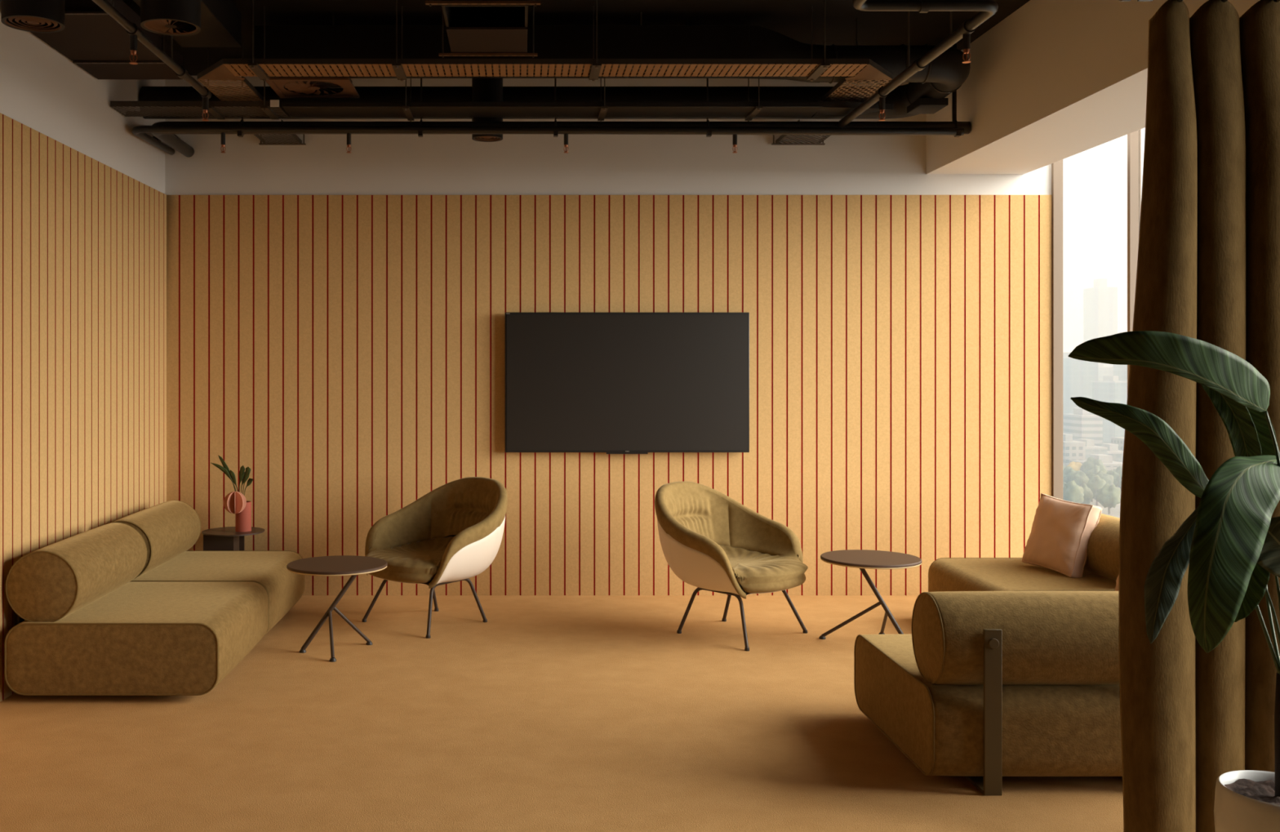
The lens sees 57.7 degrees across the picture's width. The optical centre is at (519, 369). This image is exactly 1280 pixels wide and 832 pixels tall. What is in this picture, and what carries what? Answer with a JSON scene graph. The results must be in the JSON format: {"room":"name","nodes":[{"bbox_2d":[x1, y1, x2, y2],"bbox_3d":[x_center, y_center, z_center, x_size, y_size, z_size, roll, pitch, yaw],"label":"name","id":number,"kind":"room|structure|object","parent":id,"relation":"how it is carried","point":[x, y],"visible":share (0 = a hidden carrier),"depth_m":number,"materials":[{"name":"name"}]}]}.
{"room":"office lounge","nodes":[
{"label":"office lounge","id":0,"kind":"room"},
{"bbox_2d":[0,0,164,193],"bbox_3d":[-2.297,-0.210,1.270,0.200,3.220,11.739,0,0,0],"label":"wall","id":1,"kind":"structure","parent":0,"point":[42,89],"depth_m":5.68,"materials":[{"name":"white paint"}]},
{"bbox_2d":[0,112,166,702],"bbox_3d":[-2.191,0.161,1.264,0.012,2.479,11.727,0,0,0],"label":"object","id":2,"kind":"structure","parent":1,"relation":"attached to","point":[83,241],"depth_m":5.65,"materials":[{"name":"beige wood"}]},
{"bbox_2d":[0,595,1123,831],"bbox_3d":[0.479,1.460,1.270,5.753,0.120,12.139,0,0,0],"label":"floor","id":3,"kind":"structure","parent":0,"point":[549,713],"depth_m":4.41,"materials":[{"name":"carpet"}]},
{"bbox_2d":[4,522,268,695],"bbox_3d":[-1.719,1.081,5.305,0.928,0.639,0.972,0,0,0],"label":"module","id":4,"kind":"object","parent":3,"relation":"on","point":[82,627],"visible":1,"depth_m":4.85,"materials":[{"name":"green fabric"}]},
{"bbox_2d":[109,500,304,635],"bbox_3d":[-1.719,1.081,6.275,0.928,0.639,0.972,0,0,0],"label":"module","id":5,"kind":"object","parent":3,"relation":"on","point":[168,529],"visible":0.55,"depth_m":6.17,"materials":[{"name":"green fabric"}]},
{"bbox_2d":[201,526,264,550],"bbox_3d":[-1.723,1.186,6.935,0.368,0.429,0.368,0,0,0],"label":"table","id":6,"kind":"object","parent":3,"relation":"on","point":[226,538],"visible":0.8,"depth_m":6.87,"materials":[{"name":"brown wood"}]},
{"bbox_2d":[223,491,251,532],"bbox_3d":[-1.689,0.850,6.888,0.128,0.244,0.180,0,0,15],"label":"vase","id":7,"kind":"object","parent":6,"relation":"on","point":[235,502],"visible":1,"depth_m":6.88,"materials":[{"name":"pink ceramic"}]},
{"bbox_2d":[211,454,253,495],"bbox_3d":[-1.728,0.728,6.929,0.251,0.424,0.041,0,0,-2],"label":"leaf sprig","id":8,"kind":"object","parent":7,"relation":"in","point":[243,475],"visible":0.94,"depth_m":6.92,"materials":[{"name":"green plant"}]},
{"bbox_2d":[286,555,387,662],"bbox_3d":[-0.905,1.182,5.720,0.494,0.436,0.494,0,0,0],"label":"round table","id":9,"kind":"object","parent":3,"relation":"on","point":[340,565],"visible":1,"depth_m":5.69,"materials":[{"name":"brown wood"}]},
{"bbox_2d":[361,476,507,638],"bbox_3d":[-0.469,1.012,6.396,0.776,0.777,0.797,0,0,45],"label":"lounge chair","id":10,"kind":"object","parent":3,"relation":"on","point":[453,532],"visible":0.97,"depth_m":6.47,"materials":[{"name":"fabric"}]},
{"bbox_2d":[654,481,808,651],"bbox_3d":[1.124,1.012,6.127,0.797,0.777,0.776,0,0,45],"label":"lounge chair","id":11,"kind":"object","parent":3,"relation":"on","point":[710,540],"visible":1,"depth_m":6.11,"materials":[{"name":"fabric"}]},
{"bbox_2d":[818,549,921,639],"bbox_3d":[1.800,1.182,5.910,0.498,0.436,0.498,0,0,0],"label":"round table","id":12,"kind":"object","parent":3,"relation":"on","point":[861,559],"visible":0.85,"depth_m":5.86,"materials":[{"name":"brown wood"}]},
{"bbox_2d":[853,591,1122,795],"bbox_3d":[1.845,1.081,4.240,0.972,0.639,0.928,0,0,0],"label":"module","id":13,"kind":"object","parent":3,"relation":"on","point":[984,687],"visible":0.64,"depth_m":3.81,"materials":[{"name":"green fabric"}]},
{"bbox_2d":[928,513,1119,591],"bbox_3d":[2.762,1.081,6.020,0.928,0.639,0.972,0,0,0],"label":"module","id":14,"kind":"object","parent":3,"relation":"on","point":[1101,567],"visible":0.24,"depth_m":5.88,"materials":[{"name":"green fabric"}]},
{"bbox_2d":[1021,493,1102,577],"bbox_3d":[2.846,0.875,6.060,0.207,0.406,0.409,0,0,-15],"label":"cushion","id":15,"kind":"object","parent":14,"relation":"on","point":[1061,530],"visible":1,"depth_m":5.97,"materials":[{"name":"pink fabric"}]},
{"bbox_2d":[1067,330,1279,831],"bbox_3d":[1.676,0.654,2.753,0.637,1.491,0.278,0,0,-15],"label":"potted plant","id":16,"kind":"object","parent":3,"relation":"on","point":[1230,543],"visible":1,"depth_m":2.74,"materials":[{"name":"green plant"}]},
{"bbox_3d":[2.793,1.082,5.050,0.928,0.639,0.972,0,0,0],"label":"module","id":17,"kind":"object","parent":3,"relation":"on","visible":0},
{"bbox_2d":[1115,573,1119,591],"bbox_3d":[2.871,0.875,5.200,0.199,0.389,0.389,0,0,-4],"label":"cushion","id":18,"kind":"object","parent":17,"relation":"on","point":[1117,588],"visible":0.03,"depth_m":5.34,"materials":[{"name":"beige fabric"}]},
{"bbox_2d":[122,0,1030,75],"bbox_3d":[0.479,-1.895,1.270,5.753,0.150,12.139,0,0,0],"label":"ceiling","id":19,"kind":"structure","parent":0,"point":[792,19],"depth_m":5.96,"materials":[{"name":"black paint"}]},
{"bbox_2d":[0,0,64,32],"bbox_3d":[-1.921,-1.592,4.550,0.232,0.460,0.232,0,0,0],"label":"ceiling vent","id":20,"kind":"object","parent":19,"relation":"in","point":[29,15],"visible":1,"depth_m":4.49,"materials":[{"name":"black metal"}]},
{"bbox_2d":[30,0,182,79],"bbox_3d":[-1.952,-1.657,5.404,0.465,0.326,1.131,0,0,0],"label":"duct","id":21,"kind":"object","parent":19,"relation":"hanging from","point":[94,41],"visible":0.57,"depth_m":5.37,"materials":[{"name":"black metal"}]},
{"bbox_2d":[92,0,211,98],"bbox_3d":[-1.555,-1.581,3.973,0.048,0.478,3.545,0,0,0],"label":"pipe","id":22,"kind":"object","parent":19,"relation":"hanging from","point":[131,28],"visible":0.95,"depth_m":4.86,"materials":[{"name":"black metal"}]},
{"bbox_2d":[129,35,137,64],"bbox_3d":[-1.555,-1.296,4.640,0.032,0.129,0.032,0,0,0],"label":"sprinkler","id":23,"kind":"object","parent":22,"relation":"attached to","point":[133,38],"visible":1,"depth_m":4.63,"materials":[{"name":"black metal"}]},
{"bbox_2d":[202,97,208,120],"bbox_3d":[-1.555,-1.296,5.700,0.032,0.129,0.032,0,0,0],"label":"sprinkler","id":24,"kind":"object","parent":22,"relation":"attached to","point":[205,100],"visible":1,"depth_m":5.69,"materials":[{"name":"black metal"}]},
{"bbox_2d":[140,0,200,35],"bbox_3d":[-1.378,-1.586,4.550,0.228,0.472,0.228,0,0,0],"label":"ceiling vent","id":25,"kind":"object","parent":19,"relation":"in","point":[166,17],"visible":1,"depth_m":4.49,"materials":[{"name":"black metal"}]},
{"bbox_2d":[133,0,241,47],"bbox_3d":[-1.550,-1.705,4.400,0.300,0.170,2.800,0,0,0],"label":"air duct","id":26,"kind":"object","parent":19,"relation":"hanging from","point":[220,20],"visible":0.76,"depth_m":5.58,"materials":[{"name":"black metal"}]},
{"bbox_2d":[110,47,288,119],"bbox_3d":[-1.735,-1.600,6.270,0.910,0.440,0.280,0,0,0],"label":"cable tray","id":27,"kind":"object","parent":19,"relation":"hanging from","point":[265,106],"visible":0.9,"depth_m":6.20,"materials":[{"name":"brown metal"}]},
{"bbox_2d":[247,0,269,80],"bbox_3d":[-1.276,-1.629,5.636,0.044,0.375,0.275,0,0,0],"label":"hanger","id":28,"kind":"object","parent":19,"relation":"hanging from","point":[255,67],"visible":1,"depth_m":5.60,"materials":[{"name":"grey metal"}]},
{"bbox_2d":[197,58,893,102],"bbox_3d":[0.130,-1.472,5.911,3.570,0.032,0.788,0,0,0],"label":"cable tray","id":29,"kind":"object","parent":28,"relation":"hanging from","point":[222,70],"visible":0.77,"depth_m":5.61,"materials":[{"name":"brown metal"}]},
{"bbox_2d":[197,79,262,101],"bbox_3d":[-1.512,-1.463,6.059,0.233,0.002,0.492,0,0,0],"label":"tray","id":30,"kind":"object","parent":29,"relation":"on","point":[246,82],"depth_m":6.04,"materials":[{"name":"brown"}]},
{"bbox_2d":[823,79,892,101],"bbox_3d":[1.770,-1.463,6.059,0.238,0.002,0.489,0,0,0],"label":"tray","id":31,"kind":"object","parent":29,"relation":"on","point":[840,83],"depth_m":6.04,"materials":[{"name":"brown"}]},
{"bbox_2d":[391,0,406,80],"bbox_3d":[-0.588,-1.629,5.636,0.044,0.375,0.275,0,0,0],"label":"hanger","id":32,"kind":"object","parent":19,"relation":"hanging from","point":[397,68],"visible":1,"depth_m":5.55,"materials":[{"name":"grey metal"}]},
{"bbox_2d":[425,0,540,57],"bbox_3d":[-0.150,-1.653,5.098,0.470,0.335,0.797,0,0,0],"label":"air duct","id":33,"kind":"object","parent":19,"relation":"hanging from","point":[472,25],"visible":1,"depth_m":5.37,"materials":[{"name":"black metal"}]},
{"bbox_2d":[471,78,502,142],"bbox_3d":[-0.184,-1.568,6.570,0.176,0.508,0.176,0,0,0],"label":"ceiling light","id":34,"kind":"object","parent":19,"relation":"in","point":[482,89],"visible":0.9,"depth_m":6.50,"materials":[{"name":"black metal"}]},
{"bbox_2d":[131,43,971,156],"bbox_3d":[0.167,-1.556,6.753,4.686,0.528,0.765,0,0,0],"label":"pipe","id":35,"kind":"object","parent":19,"relation":"hanging from","point":[165,131],"visible":0.97,"depth_m":6.39,"materials":[{"name":"black metal"}]},
{"bbox_2d":[220,132,225,153],"bbox_3d":[-1.646,-1.257,6.395,0.027,0.111,0.027,0,0,0],"label":"sprinkler","id":36,"kind":"object","parent":35,"relation":"attached to","point":[223,135],"visible":1,"depth_m":6.38,"materials":[{"name":"black metal"}]},
{"bbox_2d":[346,133,351,153],"bbox_3d":[-0.948,-1.257,6.395,0.027,0.111,0.027,0,0,0],"label":"sprinkler","id":37,"kind":"object","parent":35,"relation":"attached to","point":[348,135],"visible":1,"depth_m":6.38,"materials":[{"name":"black metal"}]},
{"bbox_2d":[402,78,413,121],"bbox_3d":[-0.606,-1.567,6.277,0.035,0.375,0.308,0,0,0],"label":"hanger","id":38,"kind":"object","parent":35,"relation":"hanging from","point":[406,109],"visible":0.76,"depth_m":6.24,"materials":[{"name":"grey metal"}]},
{"bbox_2d":[281,101,893,117],"bbox_3d":[0.400,-1.437,6.301,3.341,0.076,0.302,0,0,0],"label":"ceiling pipe","id":39,"kind":"object","parent":38,"relation":"hanging from","point":[294,108],"visible":0.87,"depth_m":6.18,"materials":[{"name":"black metal"}]},
{"bbox_2d":[563,133,568,153],"bbox_3d":[0.258,-1.257,6.395,0.027,0.111,0.027,0,0,0],"label":"sprinkler","id":40,"kind":"object","parent":35,"relation":"attached to","point":[566,135],"visible":1,"depth_m":6.39,"materials":[{"name":"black metal"}]},
{"bbox_2d":[732,133,737,153],"bbox_3d":[1.195,-1.257,6.395,0.027,0.111,0.027,0,0,0],"label":"sprinkler","id":41,"kind":"object","parent":35,"relation":"attached to","point":[735,135],"visible":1,"depth_m":6.39,"materials":[{"name":"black metal"}]},
{"bbox_2d":[138,12,970,119],"bbox_3d":[0.098,-1.633,6.336,4.575,0.375,0.953,0,0,0],"label":"air duct","id":42,"kind":"object","parent":19,"relation":"hanging from","point":[926,91],"visible":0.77,"depth_m":5.89,"materials":[{"name":"black metal"}]},
{"bbox_2d":[265,65,359,97],"bbox_3d":[-1.084,-1.514,6.060,0.430,0.082,0.400,0,0,0],"label":"diffuser","id":43,"kind":"object","parent":42,"relation":"attached to","point":[307,85],"visible":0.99,"depth_m":6.05,"materials":[{"name":"brown metal"}]},
{"bbox_2d":[597,77,608,121],"bbox_3d":[0.453,-1.567,6.277,0.035,0.375,0.308,0,0,0],"label":"hanger","id":44,"kind":"object","parent":42,"relation":"hanging from","point":[603,110],"visible":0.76,"depth_m":6.24,"materials":[{"name":"grey metal"}]},
{"bbox_2d":[744,78,762,121],"bbox_3d":[1.275,-1.567,6.277,0.035,0.375,0.308,0,0,0],"label":"hanger","id":45,"kind":"object","parent":42,"relation":"hanging from","point":[757,109],"visible":0.76,"depth_m":6.28,"materials":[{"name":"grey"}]},
{"bbox_2d":[588,0,601,80],"bbox_3d":[0.369,-1.629,5.636,0.044,0.375,0.275,0,0,0],"label":"hanger","id":46,"kind":"object","parent":19,"relation":"hanging from","point":[596,67],"visible":1,"depth_m":5.59,"materials":[{"name":"grey metal"}]},
{"bbox_2d":[806,0,830,80],"bbox_3d":[1.461,-1.629,5.636,0.044,0.375,0.275,0,0,0],"label":"hanger","id":47,"kind":"object","parent":19,"relation":"hanging from","point":[822,67],"visible":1,"depth_m":5.61,"materials":[{"name":"grey metal"}]},
{"bbox_2d":[837,0,998,127],"bbox_3d":[1.526,-1.579,4.402,0.583,0.481,4.005,0,0,0],"label":"ceiling pipe","id":48,"kind":"object","parent":19,"relation":"hanging from","point":[987,8],"visible":1,"depth_m":4.46,"materials":[{"name":"black metal"}]},
{"bbox_2d":[878,97,885,120],"bbox_3d":[1.790,-1.294,5.690,0.032,0.129,0.032,0,0,0],"label":"sprinkler","id":49,"kind":"object","parent":48,"relation":"attached to","point":[882,100],"visible":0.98,"depth_m":5.68,"materials":[{"name":"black metal"}]},
{"bbox_2d":[962,33,970,63],"bbox_3d":[1.790,-1.294,4.615,0.032,0.129,0.032,0,0,0],"label":"sprinkler","id":50,"kind":"object","parent":48,"relation":"attached to","point":[966,37],"visible":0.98,"depth_m":4.61,"materials":[{"name":"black metal"}]},
{"bbox_2d":[1119,0,1153,1],"bbox_3d":[2.479,-1.432,3.265,1.562,0.776,0.044,0,0,0],"label":"rail","id":51,"kind":"object","parent":19,"relation":"hanging from","point":[1119,0],"visible":1,"depth_m":3.27,"materials":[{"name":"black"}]},
{"bbox_2d":[1118,0,1279,831],"bbox_3d":[2.495,0.150,3.288,1.515,2.471,0.120,0,0,0],"label":"curtain","id":52,"kind":"object","parent":51,"relation":"hanging from","point":[1208,260],"visible":0.73,"depth_m":3.26,"materials":[{"name":"fabric"}]},
{"bbox_2d":[164,75,1051,195],"bbox_3d":[0.472,-0.210,7.239,5.738,3.220,0.200,0,0,0],"label":"wall","id":53,"kind":"structure","parent":0,"point":[376,164],"depth_m":7.14,"materials":[{"name":"white paint"}]},
{"bbox_2d":[240,119,306,145],"bbox_3d":[-1.462,-1.422,6.825,0.285,0.076,0.618,0,0,0],"label":"air vent","id":54,"kind":"object","parent":53,"relation":"attached to","point":[260,137],"visible":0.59,"depth_m":7.00,"materials":[{"name":"brown metal"}]},
{"bbox_2d":[166,195,1051,595],"bbox_3d":[0.547,0.161,7.133,5.489,2.479,0.012,0,0,0],"label":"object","id":55,"kind":"structure","parent":53,"relation":"attached to","point":[346,352],"depth_m":7.13,"materials":[{"name":"beige wood"}]},
{"bbox_2d":[505,312,749,453],"bbox_3d":[0.659,0.085,7.092,1.498,0.869,0.072,0,0,0],"label":"television","id":56,"kind":"object","parent":53,"relation":"attached to","point":[609,383],"visible":1,"depth_m":7.06,"materials":[{"name":"black"}]},
{"bbox_2d":[771,119,831,145],"bbox_3d":[1.718,-1.422,6.825,0.325,0.076,0.618,0,0,0],"label":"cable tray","id":57,"kind":"object","parent":53,"relation":"attached to","point":[781,137],"visible":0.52,"depth_m":7.02,"materials":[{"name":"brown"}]},
{"bbox_2d":[925,0,1259,173],"bbox_3d":[2.821,-1.514,1.270,0.607,0.612,11.739,0,0,0],"label":"beam","id":58,"kind":"structure","parent":53,"relation":"attached to","point":[1053,81],"depth_m":5.68,"materials":[{"name":"white paint"}]},
{"bbox_3d":[3.326,-0.210,1.270,0.060,3.220,11.739,0,0,0],"label":"wall","id":59,"kind":"structure","parent":0,"visible":0},
{"bbox_2d":[1051,128,1141,499],"bbox_3d":[3.325,-0.130,6.678,0.059,2.940,0.918,0,0,0],"label":"window","id":60,"kind":"structure","parent":59,"relation":"in","point":[1134,139],"depth_m":7.11,"materials":[{"name":"white metal"}]},
{"label":"outside","id":61,"kind":"structure","parent":0,"visible":0},
{"bbox_2d":[1088,487,1120,517],"bbox_3d":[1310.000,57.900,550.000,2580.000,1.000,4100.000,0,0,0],"label":"ground","id":62,"kind":"structure","parent":61,"point":[1115,512],"depth_m":473.02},
{"bbox_2d":[1062,466,1076,479],"bbox_3d":[242.811,50.200,509.321,10.118,14.418,9.643,0,0,44],"label":"tree","id":63,"kind":"object","parent":62,"relation":"on","point":[1068,469],"visible":0.24,"depth_m":508.10,"materials":[{"name":"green plant"}]},
{"bbox_2d":[1062,480,1084,503],"bbox_3d":[218.344,50.627,455.580,8.467,13.565,8.885,0,0,-18],"label":"tree","id":64,"kind":"object","parent":62,"relation":"on","point":[1072,492],"visible":0.68,"depth_m":452.46,"materials":[{"name":"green plant"}]},
{"bbox_2d":[1062,433,1085,466],"bbox_3d":[282.100,45.462,597.000,10.504,23.875,24.600,0,0,0],"label":"building","id":65,"kind":"structure","parent":62,"relation":"on","point":[1072,450],"depth_m":584.96,"materials":[{"name":"grey paint"}]},
{"bbox_2d":[1066,461,1081,471],"bbox_3d":[266.804,50.767,552.552,10.774,13.279,10.002,0,0,0],"label":"tree","id":66,"kind":"object","parent":62,"relation":"on","point":[1076,466],"visible":0.35,"depth_m":550.32,"materials":[{"name":"brown plant"}]},
{"bbox_2d":[1062,470,1088,485],"bbox_3d":[239.452,50.410,494.491,11.640,13.995,11.749,0,0,-25],"label":"tree","id":67,"kind":"object","parent":62,"relation":"on","point":[1079,477],"visible":0.41,"depth_m":492.22,"materials":[{"name":"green plant"}]},
{"bbox_2d":[1062,352,1097,414],"bbox_3d":[395.878,22.578,840.000,32.208,69.644,40.600,0,0,0],"label":"tower","id":68,"kind":"structure","parent":62,"relation":"on","point":[1078,375],"depth_m":819.90,"materials":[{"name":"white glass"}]},
{"bbox_2d":[1062,352,1070,356],"bbox_3d":[396.675,-10.494,841.000,11.161,3.500,18.000,0,0,0],"label":"plant","id":69,"kind":"object","parent":68,"relation":"on","point":[1064,354],"depth_m":832.00,"materials":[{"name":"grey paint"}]},
{"bbox_2d":[1062,408,1102,446],"bbox_3d":[318.044,39.783,652.000,11.851,35.233,24.600,0,0,0],"label":"tower","id":70,"kind":"structure","parent":62,"relation":"on","point":[1082,424],"depth_m":639.95,"materials":[{"name":"grey paint"}]},
{"bbox_2d":[1073,408,1089,414],"bbox_3d":[318.338,23.917,652.600,4.107,3.500,10.800,0,0,0],"label":"plant","id":71,"kind":"object","parent":70,"relation":"on","point":[1076,411],"depth_m":649.87,"materials":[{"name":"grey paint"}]},
{"bbox_2d":[1078,483,1093,504],"bbox_3d":[227.045,51.691,465.500,8.123,11.431,8.199,0,0,7],"label":"tree","id":72,"kind":"object","parent":62,"relation":"on","point":[1088,495],"visible":0.41,"depth_m":462.63,"materials":[{"name":"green plant"}]},
{"bbox_2d":[1080,456,1102,474],"bbox_3d":[272.114,49.372,546.530,11.260,16.073,11.366,0,0,-9],"label":"tree","id":73,"kind":"object","parent":62,"relation":"on","point":[1091,462],"visible":0.39,"depth_m":544.84,"materials":[{"name":"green plant"}]},
{"bbox_2d":[1077,438,1107,460],"bbox_3d":[300.333,47.283,611.000,11.447,20.233,22.600,0,0,0],"label":"building","id":74,"kind":"structure","parent":62,"relation":"on","point":[1091,448],"depth_m":600.00,"materials":[{"name":"grey paint"}]},
{"bbox_2d":[1077,438,1094,446],"bbox_3d":[300.617,38.917,611.550,3.967,3.500,9.900,0,0,0],"label":"plant","id":75,"kind":"object","parent":74,"relation":"on","point":[1089,442],"depth_m":606.63,"materials":[{"name":"grey paint"}]},
{"bbox_2d":[1085,471,1100,502],"bbox_3d":[247.832,50.758,499.044,9.133,13.299,9.219,0,0,28],"label":"tree","id":76,"kind":"object","parent":62,"relation":"on","point":[1089,473],"visible":0.26,"depth_m":498.76,"materials":[{"name":"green plant"}]},
{"bbox_2d":[1069,453,1122,471],"bbox_3d":[287.778,49.939,571.000,19.482,14.922,22.600,0,0,0],"label":"building","id":77,"kind":"structure","parent":62,"relation":"on","point":[1107,460],"depth_m":566.55,"materials":[{"name":"grey paint"}]},
{"bbox_2d":[1088,453,1112,462],"bbox_3d":[288.260,44.228,571.550,6.751,3.500,9.900,0,0,0],"label":"plant","id":78,"kind":"object","parent":77,"relation":"on","point":[1104,458],"depth_m":566.55,"materials":[{"name":"grey paint"}]},
{"bbox_2d":[1087,475,1106,505],"bbox_3d":[242.805,50.964,485.426,8.494,12.888,8.913,0,0,-38],"label":"tree","id":79,"kind":"object","parent":62,"relation":"on","point":[1095,482],"visible":0.61,"depth_m":482.59,"materials":[{"name":"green plant"}]},
{"bbox_2d":[1087,464,1107,474],"bbox_3d":[267.031,50.764,532.430,9.287,13.289,8.851,0,0,-19],"label":"tree","id":80,"kind":"object","parent":62,"relation":"on","point":[1096,468],"visible":0.37,"depth_m":530.99,"materials":[{"name":"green plant"}]},
{"bbox_2d":[1083,278,1117,366],"bbox_3d":[587.139,-16.869,1165.000,19.358,148.539,30.600,0,0,0],"label":"tower","id":81,"kind":"structure","parent":62,"relation":"on","point":[1100,301],"depth_m":1150.06,"materials":[{"name":"grey paint"}]},
{"bbox_2d":[1096,470,1113,484],"bbox_3d":[259.750,51.349,514.009,10.126,12.114,10.031,0,0,-20],"label":"tree","id":82,"kind":"object","parent":62,"relation":"on","point":[1108,478],"visible":0.35,"depth_m":511.02,"materials":[{"name":"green plant"}]},
{"bbox_2d":[1097,362,1113,380],"bbox_3d":[458.250,25.950,915.000,12.625,62.900,30.600,0,0,0],"label":"tower","id":83,"kind":"structure","parent":62,"relation":"on","point":[1102,371],"depth_m":900.05,"materials":[{"name":"grey paint"}]},
{"bbox_2d":[1097,362,1103,366],"bbox_3d":[458.562,-3.750,915.750,4.375,3.500,13.500,0,0,0],"label":"plant","id":84,"kind":"object","parent":83,"relation":"on","point":[1100,364],"depth_m":909.10,"materials":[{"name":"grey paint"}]},
{"bbox_2d":[1096,483,1120,514],"bbox_3d":[233.454,51.334,457.273,9.491,12.148,9.045,0,0,12],"label":"tree","id":85,"kind":"object","parent":62,"relation":"on","point":[1108,496],"visible":1,"depth_m":454.68,"materials":[{"name":"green plant"}]},
{"bbox_2d":[1092,375,1127,443],"bbox_3d":[397.733,30.883,775.000,10.235,53.033,30.600,0,0,0],"label":"tower","id":86,"kind":"structure","parent":62,"relation":"on","point":[1109,389],"depth_m":767.60,"materials":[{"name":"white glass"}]},
{"bbox_2d":[1101,443,1123,462],"bbox_3d":[317.539,48.817,620.000,13.007,17.167,20.600,0,0,0],"label":"building","id":87,"kind":"structure","parent":62,"relation":"on","point":[1113,450],"depth_m":610.05,"materials":[{"name":"grey paint"}]},
{"bbox_2d":[1101,443,1118,450],"bbox_3d":[317.861,41.983,620.500,4.507,3.500,9.000,0,0,0],"label":"plant","id":88,"kind":"object","parent":87,"relation":"on","point":[1110,446],"depth_m":616.03,"materials":[{"name":"grey paint"}]},
{"bbox_2d":[1106,469,1120,487],"bbox_3d":[272.257,51.803,530.061,7.676,11.208,7.315,0,0,33],"label":"tree","id":89,"kind":"object","parent":62,"relation":"on","point":[1116,476],"visible":0.48,"depth_m":527.43,"materials":[{"name":"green plant"}]},
{"bbox_2d":[1111,436,1124,450],"bbox_3d":[337.556,45.911,632.000,13.916,22.978,24.600,0,0,0],"label":"building","id":90,"kind":"structure","parent":62,"relation":"on","point":[1114,440],"depth_m":635.90,"materials":[{"name":"grey paint"}]},
{"bbox_2d":[1112,465,1122,488],"bbox_3d":[279.656,51.090,535.273,9.241,12.634,9.155,0,0,24],"label":"tree","id":91,"kind":"object","parent":62,"relation":"on","point":[1119,469],"visible":0.32,"depth_m":533.91,"materials":[{"name":"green plant"}]},
{"bbox_2d":[1113,364,1127,381],"bbox_3d":[433.333,19.339,815.000,11.671,76.122,30.600,0,0,0],"label":"tower","id":92,"kind":"structure","parent":62,"relation":"on","point":[1121,371],"depth_m":818.71,"materials":[{"name":"grey paint"}]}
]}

